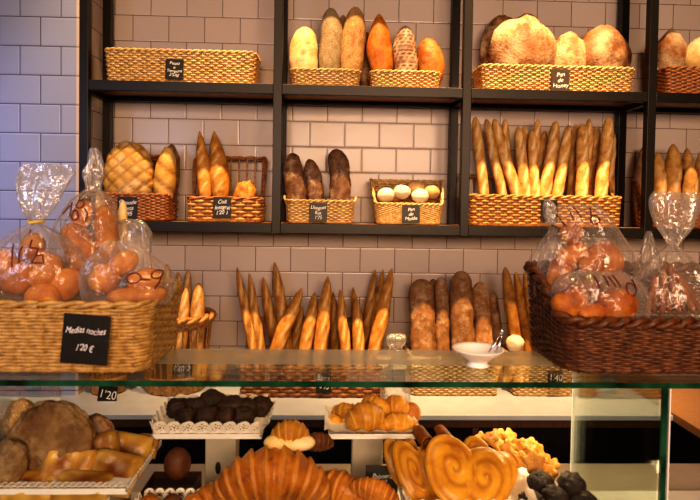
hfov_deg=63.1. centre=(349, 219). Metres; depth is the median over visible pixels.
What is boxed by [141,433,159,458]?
pastry
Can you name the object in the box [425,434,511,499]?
palmier
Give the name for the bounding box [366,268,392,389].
baguette
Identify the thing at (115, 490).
tray
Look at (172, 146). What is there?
bread loaf
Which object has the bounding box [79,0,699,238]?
shelving unit
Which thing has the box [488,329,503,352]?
serving tongs
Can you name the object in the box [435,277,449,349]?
loaf
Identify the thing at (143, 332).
wicker basket
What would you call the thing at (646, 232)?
bread bag
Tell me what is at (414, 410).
croissant
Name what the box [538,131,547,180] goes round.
baguette
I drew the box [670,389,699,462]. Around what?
countertop
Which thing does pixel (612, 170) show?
baguette
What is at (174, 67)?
price sign
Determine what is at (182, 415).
brownie
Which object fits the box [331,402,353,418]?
croissant
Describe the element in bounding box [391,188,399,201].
bun
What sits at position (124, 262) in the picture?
bread roll
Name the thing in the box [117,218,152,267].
bread bag
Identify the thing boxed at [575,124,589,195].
baguette
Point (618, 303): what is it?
toasted bread
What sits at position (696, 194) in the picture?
bread bag
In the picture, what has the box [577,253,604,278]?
bread roll
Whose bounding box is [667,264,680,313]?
breadstick
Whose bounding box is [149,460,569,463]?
shelf
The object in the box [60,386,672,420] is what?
countertop
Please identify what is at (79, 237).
bread roll
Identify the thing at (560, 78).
price sign
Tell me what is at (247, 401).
brownie
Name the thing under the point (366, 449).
tray
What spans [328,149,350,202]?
loaf
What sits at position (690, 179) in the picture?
baguette
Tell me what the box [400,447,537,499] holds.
paper liner
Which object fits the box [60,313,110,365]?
price sign
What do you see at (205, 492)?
croissant
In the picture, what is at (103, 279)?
bread roll
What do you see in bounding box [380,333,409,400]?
plastic bag
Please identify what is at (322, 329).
baguette
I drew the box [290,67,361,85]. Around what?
wicker basket
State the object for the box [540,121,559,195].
baguette
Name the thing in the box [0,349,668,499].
display case
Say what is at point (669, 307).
breadstick
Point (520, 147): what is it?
baguette
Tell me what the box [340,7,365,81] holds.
bread loaf
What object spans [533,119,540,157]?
baguette
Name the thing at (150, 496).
bun
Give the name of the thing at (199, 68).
wicker basket
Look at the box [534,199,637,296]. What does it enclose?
bread bag
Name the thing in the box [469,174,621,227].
wicker basket
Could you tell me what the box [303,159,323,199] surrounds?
loaf
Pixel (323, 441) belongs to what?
croissant
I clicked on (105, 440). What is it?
pastry
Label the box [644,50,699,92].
wicker basket
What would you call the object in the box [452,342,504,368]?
serving dish
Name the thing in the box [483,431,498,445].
cookie
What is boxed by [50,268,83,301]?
bread roll
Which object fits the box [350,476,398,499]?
croissant
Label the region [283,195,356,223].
wicker basket
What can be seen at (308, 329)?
baguette
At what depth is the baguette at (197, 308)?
2.54 m
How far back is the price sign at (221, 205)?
2.53 m
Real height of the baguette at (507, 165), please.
0.483 m
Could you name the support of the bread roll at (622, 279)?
in the bread bag at (545, 200)
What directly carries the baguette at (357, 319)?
in the wicker basket at (273, 392)
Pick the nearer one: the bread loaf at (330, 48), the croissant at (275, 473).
the croissant at (275, 473)
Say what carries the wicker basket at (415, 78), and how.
on the shelving unit at (279, 94)
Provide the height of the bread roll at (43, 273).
0.074 m
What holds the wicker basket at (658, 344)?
on the display case at (682, 381)
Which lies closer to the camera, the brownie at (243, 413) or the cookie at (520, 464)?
the cookie at (520, 464)
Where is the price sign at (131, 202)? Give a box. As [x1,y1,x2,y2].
[117,197,136,218]
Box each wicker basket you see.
[0,278,182,373]
[91,386,125,394]
[103,155,179,220]
[104,47,260,82]
[144,307,216,395]
[187,156,266,221]
[240,316,385,397]
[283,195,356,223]
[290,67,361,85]
[368,69,440,86]
[369,178,443,224]
[404,344,496,395]
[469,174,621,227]
[472,63,634,91]
[502,344,575,395]
[523,260,699,374]
[632,177,699,228]
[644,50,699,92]
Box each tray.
[0,441,161,499]
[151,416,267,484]
[328,430,414,478]
[398,486,404,499]
[510,467,557,494]
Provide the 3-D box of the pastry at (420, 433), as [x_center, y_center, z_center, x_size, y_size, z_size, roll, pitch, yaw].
[0.152,0.447,1.177,0.029,0.026,0.062,1,2,-11]
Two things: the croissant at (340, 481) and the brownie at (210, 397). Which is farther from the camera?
the brownie at (210, 397)
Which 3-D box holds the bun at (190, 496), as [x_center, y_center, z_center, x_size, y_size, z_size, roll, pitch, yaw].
[-0.298,0.537,1.080,0.041,0.032,0.040,1,1,-2]
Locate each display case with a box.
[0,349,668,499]
[653,374,699,499]
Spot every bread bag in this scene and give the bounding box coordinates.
[0,164,92,301]
[47,148,125,301]
[78,241,176,304]
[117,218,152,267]
[527,231,561,294]
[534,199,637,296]
[550,271,651,317]
[631,191,699,297]
[632,231,661,300]
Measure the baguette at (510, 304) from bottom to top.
0.555 m
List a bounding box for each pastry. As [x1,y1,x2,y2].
[0,470,52,499]
[40,449,97,481]
[50,469,113,499]
[90,448,144,497]
[92,430,119,450]
[117,431,152,478]
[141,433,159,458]
[413,425,432,447]
[434,424,453,436]
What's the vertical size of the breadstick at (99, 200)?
0.179 m
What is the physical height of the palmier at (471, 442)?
0.100 m
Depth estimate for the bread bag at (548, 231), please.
1.26 m
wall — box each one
[0,0,75,394]
[75,0,102,394]
[113,0,699,349]
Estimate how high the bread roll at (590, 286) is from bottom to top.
0.072 m
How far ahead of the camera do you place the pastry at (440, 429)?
1.18 m
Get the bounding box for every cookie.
[474,431,488,445]
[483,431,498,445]
[492,438,503,450]
[493,428,504,440]
[499,439,516,451]
[502,428,516,442]
[505,447,517,455]
[513,438,527,451]
[513,450,526,467]
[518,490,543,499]
[521,448,544,473]
[525,437,534,447]
[527,470,554,494]
[531,440,543,453]
[539,452,550,463]
[541,484,568,499]
[544,465,558,480]
[549,458,560,469]
[556,470,585,495]
[568,489,596,499]
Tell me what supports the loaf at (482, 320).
in the wicker basket at (414, 391)
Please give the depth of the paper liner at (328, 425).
1.24 m
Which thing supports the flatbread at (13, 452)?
on the doily at (118, 482)
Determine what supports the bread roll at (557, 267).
in the bread bag at (545, 200)
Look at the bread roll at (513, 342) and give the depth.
2.57 m
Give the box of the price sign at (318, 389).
[316,387,330,392]
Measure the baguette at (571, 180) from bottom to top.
0.478 m
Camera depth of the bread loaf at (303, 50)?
2.58 m
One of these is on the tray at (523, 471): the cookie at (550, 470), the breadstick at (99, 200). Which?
the cookie at (550, 470)
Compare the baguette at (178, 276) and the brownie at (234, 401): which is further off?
the baguette at (178, 276)
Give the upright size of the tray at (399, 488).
0.125 m
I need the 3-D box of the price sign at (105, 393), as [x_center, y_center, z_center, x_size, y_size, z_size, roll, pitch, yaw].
[-1.028,0.740,2.418,0.086,0.080,0.007,1,1,-2]
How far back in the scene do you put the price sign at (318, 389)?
2.48 m
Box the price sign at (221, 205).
[213,197,230,217]
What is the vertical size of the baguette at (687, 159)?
0.372 m
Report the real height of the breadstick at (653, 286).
0.076 m
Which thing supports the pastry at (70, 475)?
on the doily at (118, 482)
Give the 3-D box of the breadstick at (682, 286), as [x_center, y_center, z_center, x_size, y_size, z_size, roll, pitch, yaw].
[0.674,0.147,1.146,0.041,0.084,0.013,1,1,6]
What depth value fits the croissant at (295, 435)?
1.12 m
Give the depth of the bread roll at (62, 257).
1.20 m
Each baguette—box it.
[163,264,173,348]
[176,272,182,314]
[176,288,189,348]
[183,269,191,348]
[189,283,204,348]
[196,131,211,206]
[209,131,229,196]
[236,268,256,348]
[248,273,265,348]
[262,277,276,345]
[269,288,302,348]
[273,262,292,348]
[292,306,303,348]
[299,292,316,349]
[314,276,330,349]
[330,293,339,349]
[337,289,350,349]
[351,288,355,325]
[352,297,364,349]
[363,270,375,349]
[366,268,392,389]
[367,270,383,349]
[472,117,488,194]
[484,119,506,194]
[492,119,522,194]
[502,119,512,208]
[502,267,523,350]
[514,127,530,194]
[514,272,531,350]
[522,126,528,160]
[523,272,534,350]
[528,130,539,194]
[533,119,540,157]
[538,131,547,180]
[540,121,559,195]
[551,125,571,195]
[566,124,578,195]
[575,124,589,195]
[586,119,593,195]
[592,126,599,195]
[594,117,613,196]
[608,133,615,195]
[633,148,641,222]
[654,152,667,199]
[665,144,681,199]
[682,148,693,185]
[682,165,698,199]
[695,152,699,196]
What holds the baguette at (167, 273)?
in the wicker basket at (186, 324)
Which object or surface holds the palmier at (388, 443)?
on the paper liner at (521, 484)
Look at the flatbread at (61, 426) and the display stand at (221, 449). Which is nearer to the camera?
the flatbread at (61, 426)
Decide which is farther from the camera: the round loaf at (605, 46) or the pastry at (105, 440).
the round loaf at (605, 46)
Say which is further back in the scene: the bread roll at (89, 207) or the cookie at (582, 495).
the bread roll at (89, 207)
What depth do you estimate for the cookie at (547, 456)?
1.22 m
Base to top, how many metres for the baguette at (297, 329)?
0.340 m
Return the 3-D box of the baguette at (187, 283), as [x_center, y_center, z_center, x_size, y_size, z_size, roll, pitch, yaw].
[-0.772,0.489,2.694,0.051,0.513,0.055,2,2,34]
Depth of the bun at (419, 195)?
2.58 m
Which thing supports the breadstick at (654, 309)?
in the bread bag at (696, 194)
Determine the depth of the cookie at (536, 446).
1.23 m
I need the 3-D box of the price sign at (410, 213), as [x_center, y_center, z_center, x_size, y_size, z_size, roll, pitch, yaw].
[0.273,-0.026,2.558,0.080,0.082,0.008,1,1,-2]
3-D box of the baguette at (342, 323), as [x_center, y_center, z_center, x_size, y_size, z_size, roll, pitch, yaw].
[-0.026,0.546,2.618,0.051,0.437,0.146,0,2,-25]
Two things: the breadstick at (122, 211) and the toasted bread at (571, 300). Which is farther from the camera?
the breadstick at (122, 211)
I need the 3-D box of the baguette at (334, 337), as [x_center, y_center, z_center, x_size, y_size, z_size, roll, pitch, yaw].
[-0.071,0.556,2.730,0.049,0.409,0.093,0,2,-18]
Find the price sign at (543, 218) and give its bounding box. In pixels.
[541,200,557,220]
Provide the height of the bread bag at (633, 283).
0.109 m
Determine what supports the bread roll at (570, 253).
in the bread bag at (545, 200)
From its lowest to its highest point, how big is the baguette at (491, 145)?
0.482 m
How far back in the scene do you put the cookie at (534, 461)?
1.18 m
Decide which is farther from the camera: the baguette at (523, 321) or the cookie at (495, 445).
the baguette at (523, 321)
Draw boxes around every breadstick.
[94,188,104,241]
[117,200,127,251]
[644,276,658,313]
[651,272,659,313]
[658,268,666,313]
[664,264,672,313]
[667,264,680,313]
[674,268,687,313]
[676,272,695,313]
[682,276,699,313]
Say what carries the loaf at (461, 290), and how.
in the wicker basket at (414, 391)
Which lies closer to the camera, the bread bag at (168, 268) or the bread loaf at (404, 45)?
the bread bag at (168, 268)
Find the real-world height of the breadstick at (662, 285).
0.092 m
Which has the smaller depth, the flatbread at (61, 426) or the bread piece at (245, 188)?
the flatbread at (61, 426)
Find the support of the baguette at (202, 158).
in the wicker basket at (254, 208)
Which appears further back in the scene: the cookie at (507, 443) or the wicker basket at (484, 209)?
the wicker basket at (484, 209)
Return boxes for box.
[139,471,201,499]
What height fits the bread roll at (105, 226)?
0.142 m
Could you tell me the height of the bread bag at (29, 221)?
0.268 m
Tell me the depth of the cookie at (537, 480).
1.13 m
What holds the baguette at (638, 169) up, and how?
in the wicker basket at (671, 215)
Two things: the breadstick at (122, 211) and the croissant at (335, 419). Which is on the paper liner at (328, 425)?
the croissant at (335, 419)
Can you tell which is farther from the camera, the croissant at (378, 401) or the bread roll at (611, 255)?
the croissant at (378, 401)
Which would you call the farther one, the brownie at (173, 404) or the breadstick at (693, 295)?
the brownie at (173, 404)
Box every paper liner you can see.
[324,404,418,432]
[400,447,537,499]
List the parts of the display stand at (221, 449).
plate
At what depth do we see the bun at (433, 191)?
2.63 m
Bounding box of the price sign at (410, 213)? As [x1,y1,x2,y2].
[402,205,419,222]
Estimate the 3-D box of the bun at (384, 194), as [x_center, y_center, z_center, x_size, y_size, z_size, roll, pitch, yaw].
[0.166,-0.115,2.625,0.082,0.066,0.073,1,1,-2]
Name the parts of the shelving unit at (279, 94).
post, rail, post, rail, rail, rail, post, post, rail, rail, rail, post, rail, post, rail, rail, rail, post, rail, post, rail, rail, rail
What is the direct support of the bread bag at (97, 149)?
in the wicker basket at (143, 332)
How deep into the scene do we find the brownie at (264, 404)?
1.29 m
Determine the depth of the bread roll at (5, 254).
1.10 m
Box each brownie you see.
[166,397,185,418]
[174,407,196,426]
[184,397,204,409]
[195,406,217,426]
[200,389,225,406]
[215,407,234,426]
[216,395,242,410]
[234,406,254,425]
[242,397,256,417]
[253,395,273,416]
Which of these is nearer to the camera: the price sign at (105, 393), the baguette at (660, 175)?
the price sign at (105, 393)
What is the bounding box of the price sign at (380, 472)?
[366,465,397,492]
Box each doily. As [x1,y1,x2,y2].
[0,439,162,487]
[134,488,199,499]
[149,394,274,433]
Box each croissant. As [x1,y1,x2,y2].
[194,482,214,499]
[212,445,330,499]
[264,419,314,451]
[307,432,333,451]
[324,469,366,499]
[328,414,342,423]
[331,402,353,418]
[344,401,385,433]
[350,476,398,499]
[360,394,377,402]
[366,396,390,415]
[379,412,415,433]
[385,394,408,413]
[407,402,420,420]
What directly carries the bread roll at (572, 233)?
in the bread bag at (545, 200)
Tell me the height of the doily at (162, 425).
0.030 m
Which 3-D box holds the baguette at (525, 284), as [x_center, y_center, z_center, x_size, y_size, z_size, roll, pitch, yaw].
[0.876,0.514,2.753,0.088,0.522,0.043,2,2,28]
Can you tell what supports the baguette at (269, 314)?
in the wicker basket at (273, 392)
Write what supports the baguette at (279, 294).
in the wicker basket at (273, 392)
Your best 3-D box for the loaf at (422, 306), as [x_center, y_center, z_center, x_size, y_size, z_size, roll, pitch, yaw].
[0.340,0.523,2.637,0.131,0.493,0.120,1,2,-13]
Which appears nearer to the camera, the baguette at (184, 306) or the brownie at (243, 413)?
the brownie at (243, 413)
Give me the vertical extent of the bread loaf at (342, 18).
0.366 m
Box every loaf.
[103,140,154,192]
[153,146,175,200]
[168,144,179,193]
[283,153,306,201]
[289,26,317,82]
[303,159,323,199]
[319,8,342,73]
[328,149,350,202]
[339,15,345,75]
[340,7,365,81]
[360,32,370,85]
[366,14,392,78]
[392,26,417,86]
[409,279,436,349]
[417,38,444,84]
[430,279,435,323]
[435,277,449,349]
[449,271,475,388]
[473,282,493,343]
[479,15,512,86]
[487,13,556,86]
[489,292,501,346]
[554,31,585,81]
[583,25,627,88]
[623,37,631,66]
[657,28,686,68]
[684,37,699,66]
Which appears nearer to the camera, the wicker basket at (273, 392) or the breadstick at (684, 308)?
the breadstick at (684, 308)
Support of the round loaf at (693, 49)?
in the wicker basket at (670, 79)
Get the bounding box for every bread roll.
[0,249,16,290]
[0,259,30,294]
[18,233,45,260]
[24,283,61,307]
[28,251,62,285]
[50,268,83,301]
[58,255,68,267]
[60,223,100,284]
[70,201,94,227]
[88,264,120,294]
[93,205,119,263]
[107,286,166,302]
[108,250,138,275]
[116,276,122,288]
[126,268,162,286]
[506,335,524,350]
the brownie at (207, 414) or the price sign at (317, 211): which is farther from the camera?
the price sign at (317, 211)
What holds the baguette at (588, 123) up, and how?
in the wicker basket at (484, 209)
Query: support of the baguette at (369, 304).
in the wicker basket at (273, 392)
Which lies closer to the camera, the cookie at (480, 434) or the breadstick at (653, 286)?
the breadstick at (653, 286)
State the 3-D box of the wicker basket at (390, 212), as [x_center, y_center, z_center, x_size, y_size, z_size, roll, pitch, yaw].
[0.268,-0.087,2.673,0.354,0.213,0.197,1,1,-2]
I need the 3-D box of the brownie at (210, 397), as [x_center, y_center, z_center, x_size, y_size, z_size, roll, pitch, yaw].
[-0.320,0.424,1.321,0.067,0.057,0.061,0,2,-30]
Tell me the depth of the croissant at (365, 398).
1.31 m
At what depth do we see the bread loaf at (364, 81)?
2.71 m
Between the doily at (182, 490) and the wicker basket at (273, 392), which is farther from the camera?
the wicker basket at (273, 392)
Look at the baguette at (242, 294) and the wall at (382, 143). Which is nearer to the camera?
the baguette at (242, 294)
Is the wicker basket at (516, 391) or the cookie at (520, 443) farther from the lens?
the wicker basket at (516, 391)
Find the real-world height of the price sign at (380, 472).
0.055 m
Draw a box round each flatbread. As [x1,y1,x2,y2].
[0,438,27,487]
[5,400,95,469]
[6,398,33,433]
[88,413,114,433]
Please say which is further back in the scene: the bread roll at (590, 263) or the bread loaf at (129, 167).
the bread loaf at (129, 167)
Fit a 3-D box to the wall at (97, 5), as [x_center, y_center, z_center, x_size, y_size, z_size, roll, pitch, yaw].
[-1.170,-0.841,2.599,0.012,4.750,0.320,1,1,-2]
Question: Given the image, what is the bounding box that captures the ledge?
[132,463,699,491]
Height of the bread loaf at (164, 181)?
0.307 m
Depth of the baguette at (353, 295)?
2.74 m
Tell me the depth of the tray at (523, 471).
1.25 m
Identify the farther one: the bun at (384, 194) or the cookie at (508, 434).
the bun at (384, 194)
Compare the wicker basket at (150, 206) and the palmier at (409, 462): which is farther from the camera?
the wicker basket at (150, 206)
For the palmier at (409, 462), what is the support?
on the paper liner at (521, 484)
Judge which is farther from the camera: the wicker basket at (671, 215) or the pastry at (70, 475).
the wicker basket at (671, 215)
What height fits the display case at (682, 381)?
1.308 m
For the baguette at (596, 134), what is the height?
0.471 m
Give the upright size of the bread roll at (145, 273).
0.046 m
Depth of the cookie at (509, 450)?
1.22 m
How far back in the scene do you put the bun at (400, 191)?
2.59 m
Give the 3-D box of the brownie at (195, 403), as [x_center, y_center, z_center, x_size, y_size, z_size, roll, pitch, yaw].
[-0.354,0.428,1.301,0.056,0.048,0.054,0,2,-30]
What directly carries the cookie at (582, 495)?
on the tray
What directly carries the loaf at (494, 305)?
in the wicker basket at (414, 391)
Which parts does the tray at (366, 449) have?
plate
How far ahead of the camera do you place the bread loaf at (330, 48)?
2.58 m
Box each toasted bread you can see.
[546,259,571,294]
[551,286,589,315]
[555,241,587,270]
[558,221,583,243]
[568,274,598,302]
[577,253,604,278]
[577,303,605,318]
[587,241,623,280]
[594,288,638,318]
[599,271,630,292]
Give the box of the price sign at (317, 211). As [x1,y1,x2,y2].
[309,203,326,221]
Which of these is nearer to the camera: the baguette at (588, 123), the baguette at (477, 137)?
the baguette at (477, 137)
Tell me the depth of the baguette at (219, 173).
2.59 m
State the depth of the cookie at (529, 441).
1.25 m
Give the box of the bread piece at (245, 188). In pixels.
[233,180,257,210]
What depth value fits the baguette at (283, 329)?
2.60 m
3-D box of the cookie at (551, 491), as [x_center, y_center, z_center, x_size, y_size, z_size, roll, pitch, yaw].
[0.395,0.532,1.098,0.049,0.036,0.053,0,2,-29]
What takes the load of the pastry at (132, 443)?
on the doily at (118, 482)
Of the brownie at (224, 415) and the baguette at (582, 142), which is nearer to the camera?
the brownie at (224, 415)
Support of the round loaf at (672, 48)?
in the wicker basket at (670, 79)
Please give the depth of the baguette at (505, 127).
2.72 m
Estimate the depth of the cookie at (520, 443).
1.23 m
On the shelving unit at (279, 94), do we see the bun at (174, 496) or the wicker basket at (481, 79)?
the wicker basket at (481, 79)
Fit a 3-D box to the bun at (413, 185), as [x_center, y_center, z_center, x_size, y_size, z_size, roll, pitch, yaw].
[0.313,-0.150,2.689,0.090,0.068,0.073,1,1,-2]
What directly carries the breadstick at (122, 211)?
in the wicker basket at (143, 332)
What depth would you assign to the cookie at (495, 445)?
1.23 m
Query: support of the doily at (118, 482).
on the tray at (115, 490)
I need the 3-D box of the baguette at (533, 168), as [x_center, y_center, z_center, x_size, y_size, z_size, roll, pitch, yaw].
[0.853,-0.203,2.642,0.048,0.435,0.091,1,2,-12]
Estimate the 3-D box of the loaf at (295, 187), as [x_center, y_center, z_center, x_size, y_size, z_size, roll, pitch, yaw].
[-0.254,-0.156,2.628,0.116,0.308,0.080,2,2,25]
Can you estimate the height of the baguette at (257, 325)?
0.508 m
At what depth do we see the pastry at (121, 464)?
1.09 m
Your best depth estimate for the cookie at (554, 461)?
1.20 m
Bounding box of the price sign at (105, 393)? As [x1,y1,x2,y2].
[97,386,117,400]
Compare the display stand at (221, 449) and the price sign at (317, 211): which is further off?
the price sign at (317, 211)
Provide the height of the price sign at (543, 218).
0.096 m
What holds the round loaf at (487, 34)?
in the wicker basket at (481, 79)
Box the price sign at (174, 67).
[165,59,183,79]
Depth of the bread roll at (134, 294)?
1.06 m
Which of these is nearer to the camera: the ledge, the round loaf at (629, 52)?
the ledge
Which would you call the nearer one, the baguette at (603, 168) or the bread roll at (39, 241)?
the bread roll at (39, 241)
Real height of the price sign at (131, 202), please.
0.098 m
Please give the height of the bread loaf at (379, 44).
0.351 m
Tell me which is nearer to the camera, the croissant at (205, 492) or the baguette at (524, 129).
the croissant at (205, 492)
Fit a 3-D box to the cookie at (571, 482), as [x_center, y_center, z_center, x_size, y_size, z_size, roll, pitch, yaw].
[0.439,0.523,1.130,0.056,0.042,0.058,1,2,23]
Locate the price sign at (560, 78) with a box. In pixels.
[551,69,569,89]
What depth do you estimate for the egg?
1.17 m
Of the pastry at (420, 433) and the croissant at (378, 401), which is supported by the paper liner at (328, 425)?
the croissant at (378, 401)
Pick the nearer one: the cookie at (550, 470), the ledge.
the cookie at (550, 470)
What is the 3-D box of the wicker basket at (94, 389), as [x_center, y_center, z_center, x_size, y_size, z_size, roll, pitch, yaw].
[-1.073,0.589,2.541,0.225,0.352,0.231,1,1,-2]
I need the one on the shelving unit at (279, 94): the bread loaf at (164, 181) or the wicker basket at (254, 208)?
the wicker basket at (254, 208)
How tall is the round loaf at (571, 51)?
0.269 m
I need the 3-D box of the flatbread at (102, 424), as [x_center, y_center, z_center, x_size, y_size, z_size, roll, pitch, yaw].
[-0.523,0.440,1.180,0.082,0.083,0.051,2,2,25]
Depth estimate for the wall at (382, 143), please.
2.82 m
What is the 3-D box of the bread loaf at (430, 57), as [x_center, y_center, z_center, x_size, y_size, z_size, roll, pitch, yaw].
[0.374,-0.723,2.642,0.127,0.246,0.102,0,2,-14]
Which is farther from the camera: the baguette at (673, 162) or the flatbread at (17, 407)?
the baguette at (673, 162)
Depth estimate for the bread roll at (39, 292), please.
1.07 m
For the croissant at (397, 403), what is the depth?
1.28 m
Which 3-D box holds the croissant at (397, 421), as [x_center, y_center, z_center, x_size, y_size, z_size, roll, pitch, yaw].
[0.105,0.442,1.240,0.084,0.045,0.042,1,2,-9]
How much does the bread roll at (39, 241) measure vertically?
0.058 m
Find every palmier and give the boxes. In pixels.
[383,438,417,487]
[392,440,438,499]
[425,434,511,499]
[463,436,517,491]
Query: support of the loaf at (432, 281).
in the wicker basket at (414, 391)
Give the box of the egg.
[164,447,190,480]
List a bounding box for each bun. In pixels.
[141,493,160,499]
[163,493,182,499]
[184,494,202,499]
[377,188,394,201]
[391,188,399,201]
[393,185,410,198]
[408,181,425,192]
[411,189,428,202]
[424,185,439,198]
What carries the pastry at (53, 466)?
on the doily at (118, 482)
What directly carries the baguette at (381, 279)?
in the wicker basket at (273, 392)
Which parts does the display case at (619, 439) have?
glass, glass, glass, glass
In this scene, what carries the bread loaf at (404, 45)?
in the wicker basket at (415, 78)
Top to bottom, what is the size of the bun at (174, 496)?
0.032 m
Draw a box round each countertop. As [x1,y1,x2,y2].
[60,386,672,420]
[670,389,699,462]
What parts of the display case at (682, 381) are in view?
glass, glass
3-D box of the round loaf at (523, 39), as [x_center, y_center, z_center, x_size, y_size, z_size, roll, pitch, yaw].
[0.798,-0.781,2.646,0.319,0.345,0.152,1,1,-2]
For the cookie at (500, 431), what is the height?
0.031 m
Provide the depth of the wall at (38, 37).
2.44 m
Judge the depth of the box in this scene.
1.22 m
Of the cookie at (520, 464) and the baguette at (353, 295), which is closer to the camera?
the cookie at (520, 464)
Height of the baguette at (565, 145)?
0.462 m
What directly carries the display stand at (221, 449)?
on the display case at (619, 439)
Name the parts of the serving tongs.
arm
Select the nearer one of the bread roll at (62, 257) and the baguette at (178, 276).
the bread roll at (62, 257)
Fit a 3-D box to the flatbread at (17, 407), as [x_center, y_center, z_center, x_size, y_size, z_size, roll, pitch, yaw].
[-0.671,0.406,1.158,0.066,0.085,0.044,1,1,1]
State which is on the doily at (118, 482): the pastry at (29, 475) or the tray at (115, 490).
the pastry at (29, 475)
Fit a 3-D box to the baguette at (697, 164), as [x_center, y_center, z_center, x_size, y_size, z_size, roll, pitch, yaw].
[1.682,-0.155,2.716,0.072,0.360,0.080,1,2,20]
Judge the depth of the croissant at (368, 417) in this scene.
1.22 m
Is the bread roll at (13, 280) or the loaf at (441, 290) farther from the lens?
the loaf at (441, 290)

